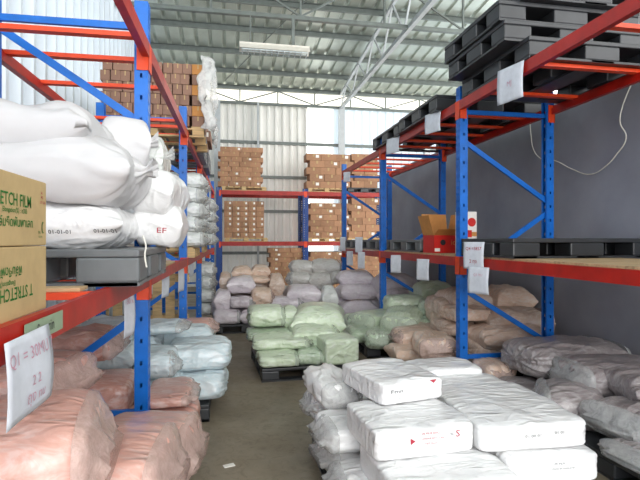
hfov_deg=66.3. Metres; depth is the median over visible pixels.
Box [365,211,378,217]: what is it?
carton
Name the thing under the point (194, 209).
plastic sack
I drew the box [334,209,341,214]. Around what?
carton
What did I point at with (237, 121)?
wall
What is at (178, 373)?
plastic sack
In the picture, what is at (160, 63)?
carton
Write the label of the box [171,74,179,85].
carton
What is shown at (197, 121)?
carton
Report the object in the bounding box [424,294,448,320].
plastic sack
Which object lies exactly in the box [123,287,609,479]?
floor
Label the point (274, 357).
plastic sack
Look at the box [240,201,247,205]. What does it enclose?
carton
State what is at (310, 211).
carton
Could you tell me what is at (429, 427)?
bale
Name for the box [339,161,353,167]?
carton
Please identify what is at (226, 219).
carton
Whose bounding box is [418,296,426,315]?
plastic sack
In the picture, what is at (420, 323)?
plastic sack
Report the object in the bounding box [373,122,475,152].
pallet
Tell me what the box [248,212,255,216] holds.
carton
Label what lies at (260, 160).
carton
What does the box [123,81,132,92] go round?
carton
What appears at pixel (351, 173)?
carton
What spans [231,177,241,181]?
carton
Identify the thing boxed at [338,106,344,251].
column
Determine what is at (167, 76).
carton
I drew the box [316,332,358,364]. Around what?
sack
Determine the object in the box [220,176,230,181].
carton
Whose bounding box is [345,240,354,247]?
pallet
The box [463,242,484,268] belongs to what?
paper sign
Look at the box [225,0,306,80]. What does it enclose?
rod
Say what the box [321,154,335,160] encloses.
carton
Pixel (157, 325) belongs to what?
plastic sack
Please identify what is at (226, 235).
carton
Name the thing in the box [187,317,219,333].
plastic sack
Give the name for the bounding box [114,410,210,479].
plastic sack
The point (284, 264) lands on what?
carton
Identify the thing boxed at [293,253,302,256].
carton
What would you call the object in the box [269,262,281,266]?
carton
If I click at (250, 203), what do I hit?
carton
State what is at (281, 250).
carton
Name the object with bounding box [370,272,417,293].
plastic sack
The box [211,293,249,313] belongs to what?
plastic sack
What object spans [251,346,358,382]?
pallet
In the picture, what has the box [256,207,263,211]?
carton
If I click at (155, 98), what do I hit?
carton
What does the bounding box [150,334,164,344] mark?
plastic sack
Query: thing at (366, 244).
pallet
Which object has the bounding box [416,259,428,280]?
paper sign
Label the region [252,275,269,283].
plastic sack
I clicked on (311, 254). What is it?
carton
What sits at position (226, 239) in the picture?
wooden pallet
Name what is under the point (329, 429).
plastic sack
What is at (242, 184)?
carton
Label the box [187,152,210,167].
pallet
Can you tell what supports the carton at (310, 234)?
on the wooden pallet at (309, 239)
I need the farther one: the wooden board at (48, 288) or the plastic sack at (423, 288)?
the plastic sack at (423, 288)
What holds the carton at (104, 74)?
on the carton
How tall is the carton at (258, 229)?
0.160 m
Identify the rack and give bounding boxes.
[0,0,213,415]
[216,187,378,290]
[342,0,639,359]
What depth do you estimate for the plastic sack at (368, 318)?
7.29 m
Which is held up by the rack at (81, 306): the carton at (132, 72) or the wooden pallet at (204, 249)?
the wooden pallet at (204, 249)
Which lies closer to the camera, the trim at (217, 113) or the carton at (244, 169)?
the carton at (244, 169)
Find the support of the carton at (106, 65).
on the carton at (104, 74)
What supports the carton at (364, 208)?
on the carton at (368, 214)
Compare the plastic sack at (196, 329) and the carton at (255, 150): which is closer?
the plastic sack at (196, 329)
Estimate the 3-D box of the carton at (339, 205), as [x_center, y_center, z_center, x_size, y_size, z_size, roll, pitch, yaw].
[0.717,-1.089,16.041,0.430,0.182,0.552,0,0,-11]
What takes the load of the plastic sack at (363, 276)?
on the plastic sack at (360, 291)
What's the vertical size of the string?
0.152 m
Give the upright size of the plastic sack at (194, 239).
0.231 m
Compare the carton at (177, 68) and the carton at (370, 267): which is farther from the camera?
the carton at (370, 267)
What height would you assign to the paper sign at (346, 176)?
0.200 m
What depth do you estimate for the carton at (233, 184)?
15.11 m
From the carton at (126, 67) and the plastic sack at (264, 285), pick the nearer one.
the carton at (126, 67)
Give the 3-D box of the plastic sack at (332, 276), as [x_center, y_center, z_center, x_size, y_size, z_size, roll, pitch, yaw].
[0.386,0.806,10.502,0.329,0.264,0.500,0,0,-11]
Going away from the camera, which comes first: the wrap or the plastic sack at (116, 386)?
the plastic sack at (116, 386)
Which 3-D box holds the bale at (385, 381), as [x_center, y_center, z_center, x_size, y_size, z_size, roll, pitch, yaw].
[0.439,0.875,3.093,0.433,0.146,0.587,0,0,-23]
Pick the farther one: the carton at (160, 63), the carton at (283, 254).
the carton at (283, 254)
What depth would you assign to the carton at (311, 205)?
15.60 m
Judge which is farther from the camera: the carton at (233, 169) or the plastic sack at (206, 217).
the carton at (233, 169)
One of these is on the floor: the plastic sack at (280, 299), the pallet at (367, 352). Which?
the pallet at (367, 352)
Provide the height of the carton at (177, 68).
0.128 m
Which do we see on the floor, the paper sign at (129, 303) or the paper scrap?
the paper scrap
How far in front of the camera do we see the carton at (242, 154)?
15.19 m
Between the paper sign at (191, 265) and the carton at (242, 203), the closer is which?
the paper sign at (191, 265)
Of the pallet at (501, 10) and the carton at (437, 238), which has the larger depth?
the carton at (437, 238)
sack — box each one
[0,98,116,142]
[0,135,158,209]
[0,349,105,394]
[0,388,123,479]
[35,201,138,248]
[52,323,130,360]
[82,314,133,339]
[88,368,133,409]
[97,339,133,368]
[101,116,157,165]
[111,421,190,479]
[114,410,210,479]
[129,399,200,414]
[132,169,190,213]
[132,344,183,378]
[133,206,188,247]
[149,137,174,171]
[150,318,191,334]
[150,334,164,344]
[150,376,200,408]
[164,323,215,344]
[167,232,209,247]
[170,172,208,189]
[170,335,231,370]
[175,371,182,376]
[179,367,228,399]
[187,187,208,203]
[187,202,207,218]
[187,216,208,232]
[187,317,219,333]
[195,276,217,288]
[202,261,216,275]
[202,288,215,301]
[202,302,211,314]
[203,233,210,246]
[204,185,211,193]
[204,206,210,219]
[206,199,217,210]
[206,211,217,222]
[206,233,217,244]
[207,221,217,233]
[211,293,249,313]
[212,308,240,324]
[214,288,230,309]
[219,271,230,288]
[226,275,255,293]
[229,295,255,307]
[231,265,252,276]
[231,283,267,293]
[240,308,247,323]
[246,303,285,326]
[246,326,288,341]
[250,286,274,303]
[251,264,270,276]
[251,331,313,349]
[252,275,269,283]
[255,349,303,367]
[267,272,284,295]
[272,295,303,307]
[283,283,320,302]
[283,305,296,326]
[285,271,309,285]
[287,323,339,341]
[288,260,312,273]
[290,301,345,331]
[296,345,323,364]
[299,390,368,419]
[302,363,362,409]
[306,408,359,454]
[308,441,359,470]
[309,272,333,289]
[311,258,341,273]
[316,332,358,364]
[319,285,338,303]
[321,457,367,479]
[330,271,339,283]
[335,269,373,284]
[335,283,376,299]
[338,300,378,314]
[344,313,350,324]
[344,324,370,342]
[347,308,385,327]
[364,326,393,349]
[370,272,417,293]
[370,298,378,307]
[376,287,409,299]
[379,304,422,328]
[382,294,424,309]
[383,343,421,360]
[387,325,432,343]
[408,280,451,295]
[411,329,455,358]
[414,322,455,339]
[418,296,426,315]
[421,316,429,322]
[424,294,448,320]
[430,318,474,335]
[435,286,492,307]
[438,304,490,320]
[468,322,540,349]
[468,339,500,361]
[472,357,516,377]
[473,306,555,331]
[488,284,537,306]
[499,376,536,389]
[501,334,630,377]
[523,374,549,379]
[531,377,603,431]
[547,354,639,397]
[577,396,639,441]
[597,438,639,473]
[604,367,639,400]
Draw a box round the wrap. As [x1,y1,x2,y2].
[196,55,218,148]
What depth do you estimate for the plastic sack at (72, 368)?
2.41 m
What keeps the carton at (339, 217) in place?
on the carton at (336, 223)
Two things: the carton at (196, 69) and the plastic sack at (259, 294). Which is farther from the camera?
the plastic sack at (259, 294)
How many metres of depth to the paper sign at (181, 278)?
5.50 m
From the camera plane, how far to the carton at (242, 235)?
15.18 m
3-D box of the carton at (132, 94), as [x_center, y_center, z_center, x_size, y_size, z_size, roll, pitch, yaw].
[-2.324,-1.756,6.293,0.112,0.128,0.501,0,0,-11]
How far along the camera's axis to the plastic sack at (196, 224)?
6.21 m
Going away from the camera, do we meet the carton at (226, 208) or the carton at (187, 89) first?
the carton at (187, 89)
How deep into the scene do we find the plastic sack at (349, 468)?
2.75 m
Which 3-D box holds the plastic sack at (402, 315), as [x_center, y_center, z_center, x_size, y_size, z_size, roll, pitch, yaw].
[1.196,1.156,7.054,0.585,0.416,0.691,0,0,25]
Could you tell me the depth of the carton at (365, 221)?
15.92 m
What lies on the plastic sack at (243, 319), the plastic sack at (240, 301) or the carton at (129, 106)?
the plastic sack at (240, 301)
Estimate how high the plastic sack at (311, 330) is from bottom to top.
0.263 m
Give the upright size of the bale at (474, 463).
0.180 m
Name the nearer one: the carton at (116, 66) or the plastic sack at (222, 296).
the carton at (116, 66)
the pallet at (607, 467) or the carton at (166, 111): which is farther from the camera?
the carton at (166, 111)
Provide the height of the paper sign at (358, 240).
0.280 m
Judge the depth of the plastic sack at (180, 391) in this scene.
3.60 m
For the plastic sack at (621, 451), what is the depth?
3.13 m
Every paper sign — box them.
[4,324,53,432]
[124,295,134,338]
[161,276,169,297]
[178,268,184,291]
[189,263,193,276]
[340,237,345,250]
[343,172,349,181]
[347,251,352,264]
[355,237,362,251]
[358,252,364,268]
[386,136,399,154]
[390,255,400,272]
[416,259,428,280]
[425,111,440,134]
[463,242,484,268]
[468,266,488,294]
[497,60,523,105]
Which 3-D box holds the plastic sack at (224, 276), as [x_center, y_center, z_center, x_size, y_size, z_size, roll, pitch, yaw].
[-1.781,0.774,9.230,0.235,0.372,0.400,0,0,-11]
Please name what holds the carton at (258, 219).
on the carton at (258, 224)
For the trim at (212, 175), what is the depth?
17.21 m
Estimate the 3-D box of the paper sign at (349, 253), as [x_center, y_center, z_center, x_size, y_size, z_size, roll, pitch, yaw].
[0.581,0.355,9.556,0.140,0.280,0.019,0,0,29]
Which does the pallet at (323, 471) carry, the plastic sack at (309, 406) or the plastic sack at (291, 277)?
the plastic sack at (309, 406)
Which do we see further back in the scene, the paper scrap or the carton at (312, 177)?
the carton at (312, 177)
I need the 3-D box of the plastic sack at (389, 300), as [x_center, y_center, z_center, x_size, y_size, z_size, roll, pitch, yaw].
[1.349,1.008,7.650,0.721,0.323,0.593,0,0,-3]
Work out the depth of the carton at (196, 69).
6.17 m
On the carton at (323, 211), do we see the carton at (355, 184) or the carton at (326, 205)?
the carton at (326, 205)
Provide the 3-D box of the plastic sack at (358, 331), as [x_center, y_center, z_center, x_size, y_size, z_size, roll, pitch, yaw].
[0.560,1.352,7.126,0.373,0.233,0.600,0,0,-11]
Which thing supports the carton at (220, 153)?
on the carton at (226, 159)
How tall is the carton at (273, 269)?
0.145 m
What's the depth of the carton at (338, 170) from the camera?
15.73 m
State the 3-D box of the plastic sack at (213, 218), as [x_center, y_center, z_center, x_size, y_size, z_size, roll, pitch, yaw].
[-2.208,-0.436,8.954,0.670,0.257,0.573,0,0,-14]
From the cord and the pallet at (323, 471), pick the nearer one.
the pallet at (323, 471)
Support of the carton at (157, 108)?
on the carton at (162, 131)
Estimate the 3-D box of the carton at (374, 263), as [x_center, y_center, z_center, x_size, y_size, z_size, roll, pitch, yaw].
[1.863,0.763,16.251,0.441,0.146,0.552,0,0,-11]
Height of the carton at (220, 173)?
0.150 m
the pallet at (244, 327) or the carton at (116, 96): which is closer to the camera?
the carton at (116, 96)
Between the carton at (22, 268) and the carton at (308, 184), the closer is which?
the carton at (22, 268)
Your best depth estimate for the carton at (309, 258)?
15.58 m
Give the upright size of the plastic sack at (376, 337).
0.234 m
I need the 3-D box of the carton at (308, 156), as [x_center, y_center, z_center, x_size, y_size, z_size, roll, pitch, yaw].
[-0.252,-2.640,15.841,0.473,0.217,0.553,0,0,-11]
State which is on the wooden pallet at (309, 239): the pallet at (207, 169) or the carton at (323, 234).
the carton at (323, 234)
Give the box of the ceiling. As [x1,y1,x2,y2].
[139,0,496,95]
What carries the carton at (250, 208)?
on the carton at (250, 214)
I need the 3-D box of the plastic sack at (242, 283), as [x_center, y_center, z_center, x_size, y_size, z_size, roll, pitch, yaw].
[-1.429,0.796,8.864,0.518,0.322,0.550,0,0,-11]
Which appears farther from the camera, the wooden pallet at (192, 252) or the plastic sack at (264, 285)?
the plastic sack at (264, 285)
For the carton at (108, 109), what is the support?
on the carton
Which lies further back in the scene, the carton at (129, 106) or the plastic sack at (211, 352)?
the carton at (129, 106)
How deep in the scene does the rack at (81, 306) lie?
3.31 m
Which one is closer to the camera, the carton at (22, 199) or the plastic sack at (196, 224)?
the carton at (22, 199)
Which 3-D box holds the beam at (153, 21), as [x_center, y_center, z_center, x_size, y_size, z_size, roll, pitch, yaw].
[1.766,-5.685,13.899,13.400,0.150,0.070,0,0,-11]
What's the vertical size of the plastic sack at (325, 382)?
0.199 m
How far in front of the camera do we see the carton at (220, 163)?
15.07 m
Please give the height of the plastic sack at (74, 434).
0.356 m
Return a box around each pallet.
[46,246,165,286]
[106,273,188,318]
[150,126,206,152]
[166,246,206,252]
[166,247,199,257]
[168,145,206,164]
[172,159,210,175]
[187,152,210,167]
[199,399,210,421]
[216,322,250,333]
[222,186,266,190]
[225,238,267,241]
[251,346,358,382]
[304,188,341,191]
[304,238,339,241]
[312,438,326,474]
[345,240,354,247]
[347,187,378,192]
[347,238,378,239]
[359,343,389,357]
[362,240,389,249]
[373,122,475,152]
[389,240,422,251]
[398,94,540,133]
[444,0,638,64]
[448,19,639,81]
[461,238,639,258]
[462,35,639,103]
[468,0,639,26]
[584,430,639,479]
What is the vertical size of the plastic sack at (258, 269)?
0.264 m
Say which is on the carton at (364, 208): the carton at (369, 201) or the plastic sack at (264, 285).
the carton at (369, 201)
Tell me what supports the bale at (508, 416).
on the bale at (579, 462)
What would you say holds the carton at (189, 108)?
on the carton at (189, 124)
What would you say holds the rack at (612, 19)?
on the floor
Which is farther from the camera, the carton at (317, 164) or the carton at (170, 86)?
the carton at (317, 164)
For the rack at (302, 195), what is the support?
on the floor
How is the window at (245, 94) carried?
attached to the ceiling
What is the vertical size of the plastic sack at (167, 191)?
0.294 m
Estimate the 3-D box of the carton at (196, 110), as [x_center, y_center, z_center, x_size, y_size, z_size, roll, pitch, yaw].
[-1.584,-1.625,6.422,0.145,0.128,0.501,0,0,-11]
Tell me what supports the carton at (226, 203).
on the carton at (226, 208)
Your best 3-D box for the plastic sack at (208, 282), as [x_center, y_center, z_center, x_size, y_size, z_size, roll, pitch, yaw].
[-2.152,0.796,9.338,0.414,0.281,0.600,0,0,-4]
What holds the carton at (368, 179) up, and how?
on the carton at (367, 184)
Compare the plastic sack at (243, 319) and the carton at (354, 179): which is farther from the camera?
the carton at (354, 179)
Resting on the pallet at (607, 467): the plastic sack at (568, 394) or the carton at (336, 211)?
the plastic sack at (568, 394)
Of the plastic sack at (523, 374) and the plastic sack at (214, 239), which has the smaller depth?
the plastic sack at (523, 374)
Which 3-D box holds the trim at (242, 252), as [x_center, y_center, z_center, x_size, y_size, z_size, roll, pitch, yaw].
[1.101,0.450,17.712,13.300,0.100,0.090,0,0,-11]
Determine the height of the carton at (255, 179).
0.150 m
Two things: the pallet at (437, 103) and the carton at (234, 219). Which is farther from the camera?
the carton at (234, 219)
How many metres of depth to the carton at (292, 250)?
15.47 m
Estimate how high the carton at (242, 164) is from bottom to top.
0.150 m
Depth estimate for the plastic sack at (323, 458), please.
3.01 m
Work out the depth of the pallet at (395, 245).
6.79 m
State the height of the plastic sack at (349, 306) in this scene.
0.350 m
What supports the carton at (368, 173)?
on the carton at (368, 179)
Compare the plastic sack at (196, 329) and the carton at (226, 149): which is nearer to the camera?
the plastic sack at (196, 329)
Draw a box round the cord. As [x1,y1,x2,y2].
[530,86,630,174]
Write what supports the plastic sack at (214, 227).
on the plastic sack at (214, 239)
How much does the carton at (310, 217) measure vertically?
0.182 m
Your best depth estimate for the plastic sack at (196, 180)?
6.24 m
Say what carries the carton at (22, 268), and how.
on the rack at (81, 306)
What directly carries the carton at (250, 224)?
on the carton at (250, 229)
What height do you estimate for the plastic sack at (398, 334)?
0.232 m
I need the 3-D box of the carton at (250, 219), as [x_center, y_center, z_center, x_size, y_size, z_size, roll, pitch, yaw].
[-2.158,-0.638,15.490,0.239,0.160,0.553,0,0,-11]
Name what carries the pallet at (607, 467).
on the floor
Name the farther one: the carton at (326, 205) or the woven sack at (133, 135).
the carton at (326, 205)
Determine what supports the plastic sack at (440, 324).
on the plastic sack at (473, 347)
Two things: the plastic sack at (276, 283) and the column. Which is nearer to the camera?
the plastic sack at (276, 283)
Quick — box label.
[24,310,62,333]
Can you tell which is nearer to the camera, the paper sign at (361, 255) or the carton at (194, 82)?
the carton at (194, 82)
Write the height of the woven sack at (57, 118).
0.344 m
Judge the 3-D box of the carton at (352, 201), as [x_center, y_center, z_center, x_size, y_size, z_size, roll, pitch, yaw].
[1.200,-1.253,16.124,0.464,0.212,0.552,0,0,-10]
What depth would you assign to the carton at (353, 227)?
15.85 m
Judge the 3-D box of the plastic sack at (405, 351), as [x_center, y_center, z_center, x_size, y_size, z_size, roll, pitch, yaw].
[1.059,1.373,6.049,0.423,0.191,0.500,0,0,-11]
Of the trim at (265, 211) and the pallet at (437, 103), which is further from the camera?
the trim at (265, 211)
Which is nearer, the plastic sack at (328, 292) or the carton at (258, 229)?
the plastic sack at (328, 292)
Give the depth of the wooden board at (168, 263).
4.38 m
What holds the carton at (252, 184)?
on the wooden pallet at (223, 187)
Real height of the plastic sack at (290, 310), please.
0.285 m
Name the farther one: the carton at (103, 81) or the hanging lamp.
the hanging lamp
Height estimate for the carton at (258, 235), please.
0.160 m
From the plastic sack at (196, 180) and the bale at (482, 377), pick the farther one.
the plastic sack at (196, 180)
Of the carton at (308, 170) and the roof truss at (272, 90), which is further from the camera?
the roof truss at (272, 90)
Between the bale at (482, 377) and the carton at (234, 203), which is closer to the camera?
the bale at (482, 377)
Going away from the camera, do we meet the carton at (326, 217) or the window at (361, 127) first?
the carton at (326, 217)
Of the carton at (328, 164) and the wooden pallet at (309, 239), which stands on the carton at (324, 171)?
the carton at (328, 164)
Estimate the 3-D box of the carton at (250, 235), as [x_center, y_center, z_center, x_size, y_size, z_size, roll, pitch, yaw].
[-2.157,-0.150,15.487,0.239,0.160,0.553,0,0,-11]
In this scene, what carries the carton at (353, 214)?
on the carton at (353, 221)
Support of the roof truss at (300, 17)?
attached to the roof truss at (429, 3)
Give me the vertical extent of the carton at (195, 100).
0.128 m
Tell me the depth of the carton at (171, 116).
6.13 m
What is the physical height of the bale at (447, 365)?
0.177 m
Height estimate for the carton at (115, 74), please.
0.128 m
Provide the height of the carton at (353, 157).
0.217 m
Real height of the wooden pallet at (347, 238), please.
0.120 m
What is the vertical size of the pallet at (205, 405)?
0.150 m
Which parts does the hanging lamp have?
hanger rod, hanger rod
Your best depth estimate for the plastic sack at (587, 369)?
4.06 m
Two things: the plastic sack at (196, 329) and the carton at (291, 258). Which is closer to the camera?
the plastic sack at (196, 329)
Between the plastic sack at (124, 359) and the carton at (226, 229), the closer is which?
the plastic sack at (124, 359)
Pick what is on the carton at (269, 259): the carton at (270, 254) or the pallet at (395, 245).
the carton at (270, 254)
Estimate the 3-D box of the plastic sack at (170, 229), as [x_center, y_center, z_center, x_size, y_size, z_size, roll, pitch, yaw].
[-1.008,-0.099,3.118,0.303,0.295,0.500,0,0,-11]
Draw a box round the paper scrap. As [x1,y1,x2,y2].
[223,463,234,467]
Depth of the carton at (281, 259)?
15.42 m
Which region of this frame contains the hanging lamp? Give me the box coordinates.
[239,12,309,57]
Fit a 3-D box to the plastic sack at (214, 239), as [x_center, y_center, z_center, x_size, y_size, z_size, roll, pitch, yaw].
[-2.203,-0.027,8.949,0.663,0.254,0.556,0,0,-17]
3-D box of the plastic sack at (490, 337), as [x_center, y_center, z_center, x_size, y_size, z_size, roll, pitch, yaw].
[2.195,1.116,5.784,0.890,0.284,0.600,0,0,-11]
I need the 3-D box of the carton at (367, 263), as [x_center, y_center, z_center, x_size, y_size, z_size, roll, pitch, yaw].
[1.427,0.763,16.164,0.441,0.146,0.552,0,0,-11]
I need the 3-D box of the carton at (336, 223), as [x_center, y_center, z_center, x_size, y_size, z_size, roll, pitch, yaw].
[0.618,-0.532,16.020,0.430,0.182,0.552,0,0,-11]
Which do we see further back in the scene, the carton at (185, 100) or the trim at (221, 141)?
the trim at (221, 141)
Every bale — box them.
[342,358,441,404]
[347,398,472,460]
[360,444,518,479]
[405,357,481,375]
[437,382,585,451]
[439,373,506,384]
[490,444,596,479]
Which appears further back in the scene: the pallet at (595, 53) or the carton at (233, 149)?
the carton at (233, 149)
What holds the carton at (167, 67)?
on the carton at (167, 76)
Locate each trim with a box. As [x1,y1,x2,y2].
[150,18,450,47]
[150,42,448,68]
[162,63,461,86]
[169,251,337,254]
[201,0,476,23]
[209,174,306,179]
[212,139,435,149]
[214,100,219,286]
[216,84,432,99]
[222,209,301,212]
[257,102,258,263]
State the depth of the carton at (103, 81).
5.98 m
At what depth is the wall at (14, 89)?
6.67 m
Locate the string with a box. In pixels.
[142,236,146,266]
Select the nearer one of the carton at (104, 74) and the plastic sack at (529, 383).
the plastic sack at (529, 383)
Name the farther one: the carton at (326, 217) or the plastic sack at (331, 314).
the carton at (326, 217)
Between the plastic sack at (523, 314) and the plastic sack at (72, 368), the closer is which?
the plastic sack at (72, 368)
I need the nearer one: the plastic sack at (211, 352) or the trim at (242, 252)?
the plastic sack at (211, 352)
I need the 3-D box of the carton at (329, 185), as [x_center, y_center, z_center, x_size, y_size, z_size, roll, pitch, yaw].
[0.217,-1.759,15.944,0.473,0.217,0.552,0,0,-10]
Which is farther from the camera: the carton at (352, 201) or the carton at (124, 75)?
the carton at (352, 201)
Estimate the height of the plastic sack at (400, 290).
0.356 m
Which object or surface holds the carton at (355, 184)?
on the pallet at (349, 189)
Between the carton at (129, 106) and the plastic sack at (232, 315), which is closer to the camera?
the carton at (129, 106)
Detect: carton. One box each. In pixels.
[0,169,45,245]
[0,246,45,323]
[100,69,110,80]
[101,91,109,102]
[102,80,111,90]
[103,62,112,70]
[104,103,112,112]
[110,91,120,102]
[111,70,119,80]
[112,81,122,91]
[113,63,122,70]
[120,71,130,81]
[121,92,130,102]
[123,63,132,71]
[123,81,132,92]
[123,103,133,113]
[131,71,133,81]
[131,93,133,102]
[150,104,152,114]
[151,93,160,104]
[151,115,164,132]
[153,104,162,115]
[158,62,162,72]
[161,95,165,104]
[161,115,169,124]
[163,63,172,73]
[163,73,170,83]
[163,105,171,115]
[168,84,172,94]
[170,115,178,133]
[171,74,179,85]
[172,95,179,104]
[173,63,182,73]
[173,84,182,94]
[180,74,191,86]
[180,95,191,105]
[183,64,191,83]
[183,85,191,102]
[187,106,191,122]
[187,116,191,134]
[192,64,201,74]
[192,75,197,84]
[192,85,197,95]
[192,96,201,105]
[192,106,204,119]
[192,116,205,134]
[206,131,211,149]
[218,151,228,158]
[218,161,227,168]
[218,171,227,177]
[218,181,228,186]
[220,146,230,151]
[220,156,230,163]
[220,166,230,173]
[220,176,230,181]
[224,201,231,205]
[224,206,231,210]
[224,211,231,216]
[224,217,231,221]
[224,222,231,226]
[224,227,231,232]
[224,233,231,237]
[229,152,238,156]
[229,162,238,166]
[229,172,238,176]
[229,182,239,186]
[231,147,241,152]
[231,157,241,163]
[231,167,241,172]
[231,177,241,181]
[232,201,239,205]
[232,206,239,211]
[232,212,239,216]
[232,217,239,221]
[232,222,239,226]
[232,227,239,232]
[232,233,239,237]
[239,152,249,156]
[239,162,249,166]
[239,172,249,176]
[240,182,249,188]
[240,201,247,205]
[240,206,247,211]
[240,212,247,216]
[240,217,247,221]
[240,222,247,226]
[240,227,247,232]
[240,233,247,237]
[242,147,251,151]
[242,157,252,161]
[242,167,251,171]
[242,177,251,181]
[248,201,255,206]
[248,206,255,211]
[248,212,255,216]
[248,217,255,221]
[248,222,255,226]
[248,227,255,232]
[248,233,255,237]
[250,152,260,157]
[250,162,260,166]
[250,172,260,177]
[250,182,260,188]
[252,148,262,155]
[252,167,262,174]
[252,177,262,183]
[253,158,262,164]
[256,201,263,206]
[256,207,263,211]
[256,212,263,216]
[256,217,263,221]
[256,222,263,226]
[256,227,263,232]
[256,233,263,237]
[267,248,278,252]
[267,257,278,261]
[268,266,278,271]
[269,253,281,256]
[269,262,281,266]
[279,248,289,252]
[279,257,289,261]
[279,267,289,271]
[281,271,288,275]
[282,253,292,256]
[282,262,289,266]
[290,248,301,252]
[290,257,300,261]
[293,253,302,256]
[304,153,320,162]
[304,167,320,175]
[304,181,320,189]
[306,209,320,214]
[306,220,320,226]
[306,232,320,237]
[306,256,318,260]
[307,160,324,167]
[307,174,323,181]
[308,203,323,208]
[308,215,323,219]
[308,226,323,231]
[308,252,320,256]
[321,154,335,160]
[321,168,335,174]
[321,182,335,188]
[321,209,333,214]
[321,220,333,225]
[321,232,333,237]
[321,252,331,256]
[323,215,336,220]
[324,175,338,181]
[324,203,336,208]
[324,226,336,231]
[325,161,338,167]
[332,252,341,256]
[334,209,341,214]
[334,221,341,225]
[334,232,341,237]
[336,154,349,161]
[336,168,341,174]
[336,182,349,188]
[337,203,349,208]
[337,215,349,220]
[337,226,350,231]
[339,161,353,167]
[339,175,352,182]
[347,205,361,211]
[347,211,364,217]
[347,218,361,224]
[347,231,361,237]
[348,198,365,204]
[348,225,365,230]
[350,154,364,161]
[350,168,363,174]
[350,181,363,187]
[353,174,366,180]
[362,205,375,211]
[362,218,375,224]
[362,231,375,237]
[364,168,377,174]
[364,181,376,187]
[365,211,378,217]
[365,261,371,265]
[366,198,378,205]
[366,225,378,230]
[367,161,378,166]
[367,175,378,181]
[369,257,378,260]
[369,266,378,269]
[372,261,378,265]
[372,270,378,274]
[418,214,454,252]
[455,212,476,253]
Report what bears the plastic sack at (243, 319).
on the pallet at (244, 327)
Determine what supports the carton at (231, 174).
on the carton at (233, 179)
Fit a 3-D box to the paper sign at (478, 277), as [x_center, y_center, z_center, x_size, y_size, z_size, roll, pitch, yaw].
[1.496,0.384,4.642,0.019,0.255,0.240,0,0,-35]
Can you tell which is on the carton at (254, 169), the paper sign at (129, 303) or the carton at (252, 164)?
the carton at (252, 164)
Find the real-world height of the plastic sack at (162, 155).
0.293 m
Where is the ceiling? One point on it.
(472, 8)
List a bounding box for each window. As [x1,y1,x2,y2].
[216,89,426,112]
[308,108,332,250]
[333,109,435,250]
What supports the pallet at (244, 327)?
on the floor
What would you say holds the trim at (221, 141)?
attached to the wall at (237, 121)
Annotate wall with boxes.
[2,0,152,326]
[166,103,306,286]
[386,82,639,354]
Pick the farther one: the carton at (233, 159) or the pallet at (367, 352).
the carton at (233, 159)
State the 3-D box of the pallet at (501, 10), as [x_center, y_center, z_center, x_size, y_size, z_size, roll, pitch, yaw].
[2.052,-1.913,4.704,1.350,0.175,1.050,0,0,-11]
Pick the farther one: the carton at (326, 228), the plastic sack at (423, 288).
the carton at (326, 228)
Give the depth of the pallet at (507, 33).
4.26 m
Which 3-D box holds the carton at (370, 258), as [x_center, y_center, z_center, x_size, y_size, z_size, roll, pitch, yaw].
[1.774,0.614,16.233,0.441,0.146,0.552,0,0,-11]
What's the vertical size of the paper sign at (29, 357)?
0.220 m
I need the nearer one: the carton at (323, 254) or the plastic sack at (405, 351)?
the plastic sack at (405, 351)
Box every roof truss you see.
[115,0,465,34]
[216,85,431,112]
[340,0,437,108]
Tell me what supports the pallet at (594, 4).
on the pallet at (501, 10)
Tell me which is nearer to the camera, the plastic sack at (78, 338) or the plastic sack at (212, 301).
the plastic sack at (78, 338)
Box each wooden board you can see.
[46,286,87,291]
[166,261,174,265]
[345,248,378,250]
[384,250,455,255]
[484,257,639,269]
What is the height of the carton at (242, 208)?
0.160 m
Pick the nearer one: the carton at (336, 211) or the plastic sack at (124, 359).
the plastic sack at (124, 359)
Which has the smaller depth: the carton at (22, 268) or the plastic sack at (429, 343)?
the carton at (22, 268)
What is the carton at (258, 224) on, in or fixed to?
on the carton at (258, 229)
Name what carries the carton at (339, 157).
on the carton at (349, 164)
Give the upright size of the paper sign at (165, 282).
0.290 m
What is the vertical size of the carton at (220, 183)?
0.150 m
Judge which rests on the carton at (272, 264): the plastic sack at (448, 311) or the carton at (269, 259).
the carton at (269, 259)
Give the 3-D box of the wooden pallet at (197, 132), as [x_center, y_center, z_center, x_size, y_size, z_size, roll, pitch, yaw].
[-2.187,-1.362,6.610,1.260,0.130,1.100,0,0,-11]
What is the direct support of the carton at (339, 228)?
on the carton at (336, 234)
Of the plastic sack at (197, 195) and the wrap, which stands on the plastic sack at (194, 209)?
the plastic sack at (197, 195)
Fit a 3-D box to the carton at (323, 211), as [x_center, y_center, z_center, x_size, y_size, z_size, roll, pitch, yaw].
[0.191,-0.903,15.938,0.430,0.182,0.553,0,0,-11]
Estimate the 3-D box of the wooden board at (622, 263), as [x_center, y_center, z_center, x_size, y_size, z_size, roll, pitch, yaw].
[2.252,0.170,3.994,1.060,0.018,2.420,0,0,-11]
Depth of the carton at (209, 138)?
8.85 m
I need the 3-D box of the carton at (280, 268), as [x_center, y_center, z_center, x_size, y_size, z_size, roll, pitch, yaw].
[-1.153,0.917,15.684,0.352,0.145,0.552,0,0,-11]
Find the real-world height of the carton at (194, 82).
0.128 m
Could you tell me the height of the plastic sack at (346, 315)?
0.326 m
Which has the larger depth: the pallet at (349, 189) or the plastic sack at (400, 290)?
the pallet at (349, 189)
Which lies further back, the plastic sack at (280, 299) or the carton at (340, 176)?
the carton at (340, 176)
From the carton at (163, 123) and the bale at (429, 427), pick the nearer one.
the bale at (429, 427)

